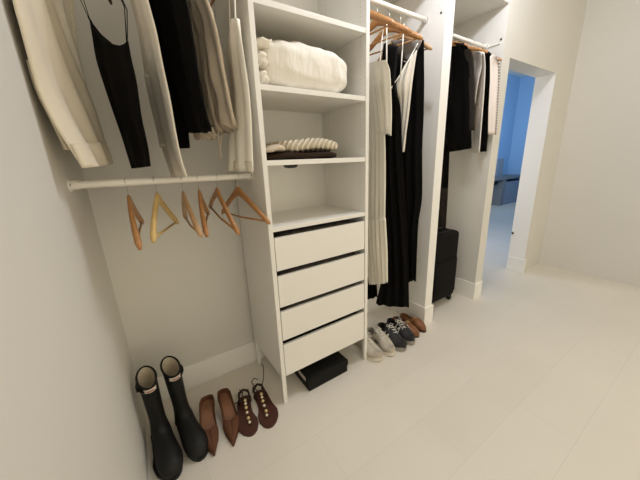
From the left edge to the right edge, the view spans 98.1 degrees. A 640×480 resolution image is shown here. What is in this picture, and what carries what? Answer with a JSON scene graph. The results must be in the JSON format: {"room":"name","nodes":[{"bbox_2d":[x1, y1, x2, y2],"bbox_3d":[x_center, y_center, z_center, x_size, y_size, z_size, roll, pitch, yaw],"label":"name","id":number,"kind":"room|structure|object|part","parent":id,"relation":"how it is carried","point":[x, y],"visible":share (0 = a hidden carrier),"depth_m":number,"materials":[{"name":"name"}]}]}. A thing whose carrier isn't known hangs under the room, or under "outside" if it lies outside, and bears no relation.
{"room":"walk-in closet","nodes":[
{"label":"walk-in closet","id":0,"kind":"room"},
{"bbox_2d":[0,0,147,479],"bbox_3d":[-0.266,-0.073,-0.071,0.120,2.900,3.408,-12,19,-31],"label":"wall","id":1,"kind":"structure","parent":0,"point":[71,408],"depth_m":0.61,"materials":[{"name":"paint"}]},
{"bbox_2d":[66,172,252,191],"bbox_3d":[-0.600,-0.254,1.171,0.702,0.056,0.046,-16,21,-40],"label":"clothes rod","id":2,"kind":"object","parent":1,"relation":"attached to","point":[72,185],"visible":0.94,"depth_m":1.09,"materials":[{"name":"white metal"}]},
{"bbox_2d":[69,180,79,189],"bbox_3d":[-0.843,-0.189,0.954,0.020,0.035,0.035,-12,19,-31],"label":"socket","id":3,"kind":"object","parent":2,"relation":"attached to","point":[73,184],"depth_m":0.94,"materials":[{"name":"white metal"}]},
{"bbox_2d":[124,178,143,249],"bbox_3d":[-0.731,-0.124,1.090,0.030,0.239,0.420,-11,18,-28],"label":"wooden hanger","id":4,"kind":"object","parent":2,"relation":"hanging from","point":[133,212],"visible":0.99,"depth_m":1.01,"materials":[{"name":"brown wood"}]},
{"bbox_2d":[150,176,178,242],"bbox_3d":[-0.650,-0.139,1.136,0.030,0.239,0.420,-7,16,-15],"label":"wooden hanger","id":5,"kind":"object","parent":2,"relation":"hanging from","point":[158,200],"visible":0.97,"depth_m":1.08,"materials":[{"name":"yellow wood"}]},
{"bbox_2d":[181,177,202,237],"bbox_3d":[-0.581,-0.166,1.211,0.030,0.230,0.420,-12,19,-30],"label":"wooden hanger","id":6,"kind":"object","parent":2,"relation":"hanging from","point":[184,201],"visible":0.88,"depth_m":1.15,"materials":[{"name":"brown wood"}]},
{"bbox_2d":[196,175,209,236],"bbox_3d":[-0.533,-0.176,1.264,0.030,0.240,0.420,-8,17,-19],"label":"wooden hanger","id":7,"kind":"object","parent":2,"relation":"hanging from","point":[203,207],"visible":0.93,"depth_m":1.17,"materials":[{"name":"brown wood"}]},
{"bbox_2d":[208,174,239,234],"bbox_3d":[-0.489,-0.187,1.343,0.030,0.263,0.416,-13,19,-34],"label":"wooden hanger","id":8,"kind":"object","parent":2,"relation":"hanging from","point":[216,193],"visible":0.92,"depth_m":1.27,"materials":[{"name":"brown wood"}]},
{"bbox_2d":[221,173,269,224],"bbox_3d":[-0.396,-0.215,1.377,0.420,0.230,0.030,13,22,40],"label":"wooden hanger","id":9,"kind":"object","parent":2,"relation":"hanging from","point":[237,191],"visible":0.83,"depth_m":1.34,"materials":[{"name":"brown wood"}]},
{"bbox_2d":[74,0,454,377],"bbox_3d":[0.083,-0.683,2.044,2.891,2.900,0.120,-12,19,-31],"label":"wall","id":10,"kind":"structure","parent":0,"point":[184,296],"depth_m":1.53,"materials":[{"name":"paint"}]},
{"bbox_2d":[142,293,384,407],"bbox_3d":[0.117,0.659,2.326,2.758,0.163,0.013,-12,19,-31],"label":"baseboard","id":11,"kind":"structure","parent":10,"relation":"attached to","point":[198,373],"depth_m":1.83,"materials":[{"name":"white paint"}]},
{"bbox_2d":[368,80,387,284],"bbox_3d":[0.371,-0.311,1.851,0.119,1.425,0.306,-5,16,-10],"label":"dress","id":12,"kind":"object","parent":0,"point":[377,233],"visible":0.77,"depth_m":1.82,"materials":[{"name":"beige fabric"}]},
{"bbox_2d":[144,202,639,479],"bbox_3d":[3.325,0.182,4.044,10.700,0.100,6.000,-12,19,-31],"label":"floor","id":13,"kind":"structure","parent":0,"point":[534,376],"depth_m":1.61,"materials":[{"name":"tile"}]},
{"bbox_2d":[135,365,182,479],"bbox_3d":[-0.770,0.852,1.314,0.122,0.408,0.341,-15,20,-38],"label":"rubber boot","id":14,"kind":"object","parent":13,"relation":"on","point":[167,452],"visible":1,"depth_m":1.32,"materials":[{"name":"black rubber"}]},
{"bbox_2d":[160,356,207,461],"bbox_3d":[-0.677,0.825,1.396,0.122,0.408,0.335,-16,21,-40],"label":"rubber boot","id":15,"kind":"object","parent":13,"relation":"on","point":[194,440],"visible":0.98,"depth_m":1.39,"materials":[{"name":"black rubber"}]},
{"bbox_2d":[199,394,218,455],"bbox_3d":[-0.588,0.970,1.463,0.093,0.087,0.317,-9,17,-24],"label":"pump","id":16,"kind":"object","parent":13,"relation":"on","point":[207,418],"visible":0.89,"depth_m":1.49,"materials":[{"name":"brown leather"}]},
{"bbox_2d":[217,388,238,446],"bbox_3d":[-0.494,0.952,1.514,0.090,0.087,0.319,-10,17,-25],"label":"pump","id":17,"kind":"object","parent":13,"relation":"on","point":[230,418],"visible":1,"depth_m":1.53,"materials":[{"name":"brown leather"}]},
{"bbox_2d":[235,389,258,436],"bbox_3d":[-0.419,0.934,1.543,0.112,0.098,0.284,-9,17,-21],"label":"sandal","id":18,"kind":"object","parent":13,"relation":"on","point":[248,421],"visible":0.97,"depth_m":1.53,"materials":[{"name":"brown leather"}]},
{"bbox_2d":[251,364,277,428],"bbox_3d":[-0.335,0.899,1.623,0.112,0.117,0.369,-10,17,-24],"label":"sandal","id":19,"kind":"object","parent":13,"relation":"on","point":[267,412],"visible":1,"depth_m":1.58,"materials":[{"name":"brown leather"}]},
{"bbox_2d":[214,0,369,403],"bbox_3d":[-0.105,-0.283,1.647,0.647,2.360,0.440,-12,19,-31],"label":"storage cabinet","id":20,"kind":"object","parent":13,"relation":"on","point":[316,191],"visible":0.91,"depth_m":1.57,"materials":[{"name":"white wood"}]},
{"bbox_3d":[-0.368,-0.312,1.460,0.024,2.182,0.440,-12,19,-31],"label":"panel","id":21,"kind":"part","parent":20,"relation":"part of","materials":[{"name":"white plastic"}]},
{"bbox_3d":[-0.434,0.781,1.942,0.024,0.178,0.022,-12,19,-31],"label":"leg","id":22,"kind":"part","parent":20,"relation":"part of","materials":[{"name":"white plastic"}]},
{"bbox_3d":[-0.208,0.866,1.611,0.024,0.178,0.022,-12,19,-31],"label":"leg","id":23,"kind":"part","parent":20,"relation":"part of","materials":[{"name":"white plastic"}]},
{"bbox_2d":[283,165,297,167],"bbox_3d":[-0.147,-0.369,1.395,0.072,0.016,0.072,-12,19,-31],"label":"puck light","id":24,"kind":"object","parent":20,"relation":"attached to","point":[285,166],"visible":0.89,"depth_m":1.37,"materials":[{"name":"black plastic"}]},
{"bbox_3d":[-0.227,-0.413,1.796,0.600,2.182,0.012,-12,19,-31],"label":"panel","id":25,"kind":"part","parent":20,"relation":"part of","materials":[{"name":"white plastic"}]},
{"bbox_2d":[256,37,346,92],"bbox_3d":[-0.143,-0.862,1.452,0.534,0.222,0.388,-12,19,-31],"label":"comforter","id":26,"kind":"object","parent":20,"relation":"on","point":[293,64],"visible":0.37,"depth_m":1.28,"materials":[{"name":"white fabric"}]},
{"bbox_2d":[266,151,336,159],"bbox_3d":[-0.149,-0.460,1.525,0.426,0.040,0.330,-12,19,-31],"label":"sweater","id":27,"kind":"object","parent":20,"relation":"on","point":[315,154],"visible":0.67,"depth_m":1.38,"materials":[{"name":"brown fabric"}]},
{"bbox_2d":[265,138,336,152],"bbox_3d":[-0.148,-0.510,1.506,0.450,0.072,0.330,-12,19,-31],"label":"folded throw","id":28,"kind":"object","parent":27,"relation":"on","point":[305,144],"visible":0.7,"depth_m":1.39,"materials":[{"name":"beige fabric"}]},
{"bbox_2d":[253,0,365,51],"bbox_3d":[-0.134,-1.053,1.426,0.600,0.023,0.425,-12,19,-31],"label":"shelf","id":29,"kind":"object","parent":20,"relation":"attached to","point":[273,20],"depth_m":1.34,"materials":[{"name":"white wood"}]},
{"bbox_2d":[260,84,365,113],"bbox_3d":[-0.121,-0.751,1.511,0.600,0.023,0.425,-12,19,-31],"label":"shelf","id":30,"kind":"object","parent":20,"relation":"attached to","point":[275,99],"depth_m":1.46,"materials":[{"name":"white wood"}]},
{"bbox_2d":[273,219,355,237],"bbox_3d":[-0.089,-0.038,1.706,0.548,0.166,0.372,-12,19,-31],"label":"drawer gap","id":31,"kind":"object","parent":20,"relation":"in","point":[340,222],"visible":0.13,"depth_m":1.53,"materials":[{"name":"black"}]},
{"bbox_2d":[267,157,364,165],"bbox_3d":[-0.109,-0.449,1.596,0.600,0.024,0.425,-12,19,-31],"label":"shelf","id":32,"kind":"object","parent":20,"relation":"attached to","point":[337,161],"depth_m":1.47,"materials":[{"name":"white wood"}]},
{"bbox_2d":[277,252,355,275],"bbox_3d":[-0.081,0.160,1.762,0.548,0.168,0.372,-12,19,-31],"label":"drawer gap","id":33,"kind":"object","parent":20,"relation":"in","point":[304,266],"visible":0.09,"depth_m":1.57,"materials":[{"name":"black"}]},
{"bbox_2d":[271,205,364,231],"bbox_3d":[-0.097,-0.145,1.682,0.600,0.022,0.425,-12,19,-31],"label":"shelf","id":34,"kind":"object","parent":20,"relation":"attached to","point":[287,218],"depth_m":1.64,"materials":[{"name":"white wood"}]},
{"bbox_3d":[0.021,0.022,1.552,0.592,0.175,0.018,-12,19,-31],"label":"drawer","id":35,"kind":"part","parent":20,"relation":"part of","materials":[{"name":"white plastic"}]},
{"bbox_3d":[0.029,0.220,1.608,0.592,0.177,0.018,-12,19,-31],"label":"drawer","id":36,"kind":"part","parent":20,"relation":"part of","materials":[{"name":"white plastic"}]},
{"bbox_2d":[283,311,358,342],"bbox_3d":[-0.065,0.567,1.877,0.548,0.193,0.372,-12,19,-31],"label":"drawer","id":37,"kind":"object","parent":20,"relation":"in","point":[355,312],"visible":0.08,"depth_m":1.68,"materials":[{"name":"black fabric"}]},
{"bbox_3d":[0.036,0.416,1.663,0.592,0.175,0.018,-12,19,-31],"label":"drawer","id":38,"kind":"part","parent":20,"relation":"part of","materials":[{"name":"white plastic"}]},
{"bbox_3d":[0.045,0.626,1.722,0.592,0.202,0.018,-12,19,-31],"label":"drawer","id":39,"kind":"part","parent":20,"relation":"part of","materials":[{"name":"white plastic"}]},
{"bbox_3d":[0.151,-0.425,1.786,0.024,2.182,0.440,-12,19,-31],"label":"panel","id":40,"kind":"part","parent":20,"relation":"part of","materials":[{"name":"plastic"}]},
{"bbox_3d":[0.312,0.753,1.937,0.024,0.178,0.022,-12,19,-31],"label":"leg","id":41,"kind":"part","parent":20,"relation":"part of","materials":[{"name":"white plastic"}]},
{"bbox_2d":[294,351,347,390],"bbox_3d":[-0.005,0.835,1.853,0.306,0.090,0.230,-12,19,-31],"label":"shoe box","id":42,"kind":"object","parent":13,"relation":"on","point":[325,369],"visible":0.59,"depth_m":1.77,"materials":[{"name":"black cardboard"}]},
{"bbox_2d":[353,332,382,360],"bbox_3d":[0.338,0.752,2.017,0.113,0.134,0.290,-11,18,-29],"label":"sneaker","id":43,"kind":"object","parent":13,"relation":"on","point":[374,353],"visible":0.59,"depth_m":1.95,"materials":[{"name":"beige fabric"}]},
{"bbox_2d":[367,326,394,355],"bbox_3d":[0.458,0.731,2.074,0.110,0.134,0.285,-10,18,-27],"label":"sneaker","id":44,"kind":"object","parent":13,"relation":"on","point":[379,337],"visible":0.91,"depth_m":2.03,"materials":[{"name":"beige fabric"}]},
{"bbox_2d":[378,322,406,350],"bbox_3d":[0.540,0.716,2.116,0.113,0.134,0.292,-10,17,-25],"label":"sneaker","id":45,"kind":"object","parent":13,"relation":"on","point":[400,344],"visible":0.73,"depth_m":2.06,"materials":[{"name":"grey fabric"}]},
{"bbox_2d":[387,317,414,344],"bbox_3d":[0.642,0.691,2.189,0.112,0.134,0.286,-10,17,-25],"label":"sneaker","id":46,"kind":"object","parent":13,"relation":"on","point":[401,328],"visible":0.82,"depth_m":2.14,"materials":[{"name":"grey fabric"}]},
{"bbox_2d":[392,316,419,337],"bbox_3d":[0.696,0.694,2.268,0.103,0.081,0.272,-11,18,-28],"label":"loafer","id":47,"kind":"object","parent":13,"relation":"on","point":[412,327],"visible":0.4,"depth_m":2.19,"materials":[{"name":"brown leather"}]},
{"bbox_2d":[400,313,425,332],"bbox_3d":[0.781,0.674,2.327,0.103,0.081,0.259,-11,18,-30],"label":"loafer","id":48,"kind":"object","parent":13,"relation":"on","point":[418,323],"visible":0.94,"depth_m":2.28,"materials":[{"name":"brown leather"}]},
{"bbox_2d":[393,0,454,307],"bbox_3d":[0.740,-0.509,2.197,0.088,2.432,0.430,-12,19,-31],"label":"wall pier","id":49,"kind":"object","parent":13,"relation":"on","point":[437,32],"visible":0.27,"depth_m":1.95,"materials":[{"name":"white paint"}]},
{"bbox_2d":[370,0,428,23],"bbox_3d":[0.425,-1.401,1.670,0.665,0.045,0.045,-12,19,-31],"label":"clothes rod","id":50,"kind":"object","parent":49,"relation":"attached to","point":[424,19],"visible":1,"depth_m":1.70,"materials":[{"name":"white metal"}]},
{"bbox_2d":[370,10,395,34],"bbox_3d":[0.259,-1.278,1.591,0.034,0.217,0.420,-14,21,-37],"label":"wooden hanger","id":51,"kind":"object","parent":50,"relation":"hanging from","point":[376,16],"visible":0.37,"depth_m":1.51,"materials":[{"name":"brown wood"}]},
{"bbox_2d":[370,5,411,45],"bbox_3d":[0.343,-1.288,1.645,0.420,0.232,0.034,13,22,42],"label":"wooden hanger","id":52,"kind":"object","parent":50,"relation":"hanging from","point":[373,24],"visible":0.44,"depth_m":1.59,"materials":[{"name":"brown wood"}]},
{"bbox_2d":[369,24,391,135],"bbox_3d":[0.339,-0.917,1.596,0.106,0.622,0.304,-2,16,0],"label":"blouse","id":53,"kind":"object","parent":52,"relation":"hanging from","point":[378,70],"visible":0.92,"depth_m":1.56,"materials":[{"name":"beige fabric"}]},
{"bbox_2d":[376,42,408,307],"bbox_3d":[0.495,-0.324,1.847,0.245,1.745,0.151,-12,19,-31],"label":"dress","id":54,"kind":"object","parent":52,"relation":"hanging from","point":[395,293],"visible":0.79,"depth_m":1.87,"materials":[{"name":"black fabric"}]},
{"bbox_2d":[369,3,422,55],"bbox_3d":[0.427,-1.299,1.699,0.420,0.247,0.034,13,22,42],"label":"wooden hanger","id":55,"kind":"object","parent":50,"relation":"hanging from","point":[415,35],"visible":0.51,"depth_m":1.68,"materials":[{"name":"brown wood"}]},
{"bbox_2d":[391,24,417,151],"bbox_3d":[0.510,-0.911,1.664,0.102,0.735,0.297,7,18,31],"label":"camisole","id":56,"kind":"object","parent":55,"relation":"hanging from","point":[405,79],"visible":0.77,"depth_m":1.66,"materials":[{"name":"fabric"}]},
{"bbox_2d":[377,7,431,60],"bbox_3d":[0.511,-1.298,1.756,0.033,0.286,0.420,-16,21,-40],"label":"wooden hanger","id":57,"kind":"object","parent":50,"relation":"hanging from","point":[427,46],"visible":0.34,"depth_m":1.72,"materials":[{"name":"brown wood"}]},
{"bbox_2d":[367,282,377,298],"bbox_3d":[0.391,-0.320,2.102,0.234,1.754,0.104,-12,19,-31],"label":"dress","id":58,"kind":"object","parent":57,"relation":"hanging from","point":[372,289],"visible":0.06,"depth_m":2.29,"materials":[{"name":"black fabric"}]},
{"bbox_2d":[391,40,423,281],"bbox_3d":[0.589,-0.423,1.917,0.200,1.666,0.178,-12,19,-31],"label":"dress","id":59,"kind":"object","parent":57,"relation":"hanging from","point":[412,156],"visible":0.52,"depth_m":1.84,"materials":[{"name":"black fabric"}]},
{"bbox_2d":[387,300,433,324],"bbox_3d":[0.791,0.584,2.494,0.114,0.163,0.430,-12,19,-31],"label":"baseboard","id":60,"kind":"object","parent":49,"relation":"attached to","point":[425,314],"visible":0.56,"depth_m":2.34,"materials":[{"name":"white paint"}]},
{"bbox_2d":[452,34,487,49],"bbox_3d":[1.060,-1.500,2.072,0.672,0.045,0.045,-12,19,-31],"label":"clothes rod","id":61,"kind":"object","parent":49,"relation":"attached to","point":[455,36],"visible":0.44,"depth_m":2.11,"materials":[{"name":"white metal"}]},
{"bbox_2d":[452,33,467,45],"bbox_3d":[0.954,-1.436,2.017,0.027,0.121,0.240,-13,19,-34],"label":"wooden hanger","id":62,"kind":"object","parent":61,"relation":"hanging from","point":[453,42],"visible":0.33,"depth_m":1.99,"materials":[{"name":"brown wood"}]},
{"bbox_2d":[467,39,481,50],"bbox_3d":[1.112,-1.470,2.115,0.027,0.121,0.240,-12,19,-31],"label":"wooden hanger","id":63,"kind":"object","parent":61,"relation":"hanging from","point":[469,47],"visible":0.41,"depth_m":2.06,"materials":[{"name":"brown wood"}]},
{"bbox_2d":[472,51,481,101],"bbox_3d":[1.218,-1.205,2.215,0.065,0.589,0.293,2,16,14],"label":"shirt","id":64,"kind":"object","parent":63,"relation":"hanging from","point":[477,55],"visible":0.32,"depth_m":2.11,"materials":[{"name":"beige fabric"}]},
{"bbox_3d":[1.188,-1.486,2.162,0.027,0.121,0.240,-11,18,-28],"label":"wooden hanger","id":65,"kind":"object","parent":61,"relation":"hanging from","visible":0},
{"bbox_2d":[471,52,485,152],"bbox_3d":[1.276,-1.099,2.249,0.084,0.758,0.300,2,16,16],"label":"hanging garment","id":66,"kind":"object","parent":65,"relation":"hanging from","point":[476,134],"visible":0.71,"depth_m":2.22,"materials":[{"name":"white fabric"}]},
{"bbox_2d":[488,54,499,134],"bbox_3d":[1.353,-1.122,2.167,0.146,0.564,0.051,-12,19,-31],"label":"blouse","id":67,"kind":"object","parent":65,"relation":"hanging from","point":[494,61],"visible":1,"depth_m":2.17,"materials":[{"name":"white fabric"}]},
{"bbox_3d":[1.288,-1.484,2.232,0.027,0.171,0.330,-13,19,-33],"label":"wooden hanger","id":68,"kind":"object","parent":61,"relation":"hanging from","visible":0},
{"bbox_2d":[480,51,490,151],"bbox_3d":[1.344,-1.111,2.275,0.177,0.743,0.109,-12,19,-31],"label":"hanging garment","id":69,"kind":"object","parent":68,"relation":"hanging from","point":[484,132],"visible":0.56,"depth_m":2.28,"materials":[{"name":"black fabric"}]},
{"bbox_2d":[432,227,458,302],"bbox_3d":[1.080,0.242,2.611,0.399,0.735,0.248,-12,19,-31],"label":"suitcase","id":70,"kind":"object","parent":13,"relation":"on","point":[445,266],"visible":0.55,"depth_m":2.50,"materials":[{"name":"black fabric"}]},
{"bbox_2d":[491,174,519,205],"bbox_3d":[4.964,-1.386,7.780,2.000,0.765,0.480,-12,19,-31],"label":"desk","id":71,"kind":"object","parent":13,"relation":"on","point":[505,189],"visible":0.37,"depth_m":7.66,"materials":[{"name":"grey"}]},
{"bbox_3d":[4.849,-1.329,7.715,0.180,0.700,0.440,-12,19,-31],"label":"frame","id":72,"kind":"part","parent":71,"relation":"part of","materials":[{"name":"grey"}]},
{"bbox_2d":[495,158,504,176],"bbox_3d":[4.967,-1.999,7.669,0.330,0.475,0.150,-12,19,-31],"label":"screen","id":73,"kind":"object","parent":71,"relation":"on","point":[500,162],"visible":0.89,"depth_m":7.64,"materials":[{"name":"blue"}]},
{"bbox_2d":[438,138,449,227],"bbox_3d":[1.107,-0.638,2.506,0.099,1.153,0.106,-12,19,-31],"label":"garment","id":74,"kind":"object","parent":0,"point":[442,215],"visible":0.44,"depth_m":2.54,"materials":[{"name":"black fabric"}]},
{"bbox_2d":[385,0,516,26],"bbox_3d":[0.181,-1.795,1.488,2.876,0.468,0.430,-12,19,-31],"label":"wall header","id":75,"kind":"structure","parent":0,"point":[465,10],"depth_m":2.11,"materials":[{"name":"paint"}]},
{"bbox_2d":[445,41,474,151],"bbox_3d":[1.060,-1.112,2.154,0.359,0.812,0.276,-12,19,-31],"label":"jacket","id":76,"kind":"object","parent":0,"point":[460,115],"visible":0.92,"depth_m":2.12,"materials":[{"name":"black fabric"}]},
{"bbox_2d":[446,3,516,298],"bbox_3d":[1.385,-0.647,2.593,0.131,2.432,0.443,-12,19,-31],"label":"wall","id":77,"kind":"structure","parent":0,"point":[471,175],"depth_m":2.53,"materials":[{"name":"paint"}]},
{"bbox_2d":[495,74,520,174],"bbox_3d":[2.709,-2.276,6.399,7.220,3.400,0.100,-12,19,-31],"label":"wall","id":78,"kind":"structure","parent":0,"point":[513,82],"depth_m":7.83,"materials":[{"name":"paint"}]},
{"bbox_2d":[508,70,526,76],"bbox_3d":[3.456,-3.704,4.904,7.020,0.100,2.755,-12,19,-31],"label":"ceiling","id":79,"kind":"structure","parent":0,"point":[509,71],"depth_m":7.38,"materials":[{"name":"paint"}]},
{"bbox_2d":[507,75,534,179],"bbox_3d":[6.549,-2.588,6.959,0.120,3.400,3.100,-12,19,-31],"label":"wall","id":80,"kind":"structure","parent":0,"point":[526,87],"depth_m":7.92,"materials":[{"name":"paint"}]},
{"bbox_2d":[509,0,586,270],"bbox_3d":[2.132,-0.995,2.859,1.520,2.900,0.167,-12,19,-31],"label":"wall","id":81,"kind":"structure","parent":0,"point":[546,33],"depth_m":2.70,"materials":[{"name":"paint"}]},
{"bbox_2d":[539,0,639,286],"bbox_3d":[3.550,-0.811,2.002,0.118,2.900,2.858,-12,19,-31],"label":"wall","id":82,"kind":"structure","parent":0,"point":[592,228],"depth_m":2.86,"materials":[{"name":"paint"}]},
{"bbox_2d":[506,256,525,272],"bbox_3d":[2.346,0.288,3.323,0.043,0.163,0.180,-12,19,-31],"label":"baseboard","id":83,"kind":"object","parent":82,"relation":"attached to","point":[515,264],"visible":1,"depth_m":3.30,"materials":[{"name":"white paint"}]},
{"bbox_2d":[508,73,555,258],"bbox_3d":[2.296,-0.639,3.061,0.005,2.092,0.171,-12,19,-31],"label":"door frame","id":84,"kind":"structure","parent":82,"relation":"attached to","point":[543,85],"depth_m":3.00,"materials":[{"name":"white paint"}]},
{"bbox_3d":[-0.660,-1.129,0.963,0.686,0.045,0.045,-12,19,-31],"label":"clothes rod","id":85,"kind":"object","parent":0,"visible":0},
{"bbox_2d":[12,0,112,167],"bbox_3d":[-0.799,-0.581,0.849,0.114,0.701,0.342,-11,18,-28],"label":"shirt","id":86,"kind":"object","parent":85,"relation":"hanging from","point":[59,85],"visible":1,"depth_m":0.81,"materials":[{"name":"beige fabric"}]},
{"bbox_3d":[-0.797,-0.417,0.846,0.058,0.280,0.184,-10,17,-26],"label":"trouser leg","id":87,"kind":"part","parent":86,"relation":"part of","materials":[{"name":"beige fabric"}]},
{"bbox_2d":[52,0,86,85],"bbox_3d":[-0.880,-0.774,0.960,0.087,0.424,0.241,-12,19,-31],"label":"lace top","id":88,"kind":"object","parent":85,"relation":"hanging from","point":[65,9],"visible":0.63,"depth_m":1.01,"materials":[{"name":"fabric"}]},
{"bbox_2d":[130,0,187,176],"bbox_3d":[-0.620,-0.641,1.058,0.078,0.793,0.342,-12,19,-31],"label":"trousers","id":89,"kind":"object","parent":85,"relation":"hanging from","point":[154,73],"visible":0.99,"depth_m":1.02,"materials":[{"name":"fabric"}]},
{"bbox_3d":[-0.677,-0.540,1.151,0.044,0.287,0.111,-12,19,-31],"label":"trouser leg","id":90,"kind":"part","parent":89,"relation":"part of","materials":[{"name":"fabric"}]},
{"bbox_2d":[149,0,211,148],"bbox_3d":[-0.550,-0.705,1.053,0.372,0.671,0.098,13,22,43],"label":"garment","id":91,"kind":"object","parent":85,"relation":"hanging from","point":[172,20],"visible":0.93,"depth_m":1.02,"materials":[{"name":"black fabric"}]},
{"bbox_3d":[-0.598,-0.491,1.197,0.090,0.185,0.033,8,19,33],"label":"trouser leg","id":92,"kind":"part","parent":91,"relation":"part of","materials":[{"name":"black fabric"}]},
{"label":"wooden hanger","id":93,"kind":"object","parent":85,"relation":"hanging from","visible":0},
{"bbox_2d":[187,0,237,157],"bbox_3d":[-0.455,-0.708,1.135,0.124,0.718,0.315,-17,21,-41],"label":"blouse","id":94,"kind":"object","parent":93,"relation":"hanging from","point":[209,54],"visible":0.82,"depth_m":1.08,"materials":[{"name":"beige fabric"}]},
{"label":"wooden hanger","id":95,"kind":"object","parent":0,"visible":0},
{"bbox_2d":[80,0,150,168],"bbox_3d":[-0.722,-0.635,0.983,0.377,0.738,0.054,12,21,42],"label":"camisole","id":96,"kind":"object","parent":95,"relation":"hanging from","point":[114,62],"visible":1,"depth_m":0.97,"materials":[{"name":"black fabric"}]},
{"label":"wooden hanger","id":97,"kind":"object","parent":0,"visible":0},
{"bbox_2d":[227,0,253,171],"bbox_3d":[-0.368,-0.678,1.143,0.109,0.772,0.289,-9,17,-21],"label":"camisole","id":98,"kind":"object","parent":97,"relation":"hanging from","point":[240,152],"visible":0.98,"depth_m":1.11,"materials":[{"name":"beige fabric"}]}
]}

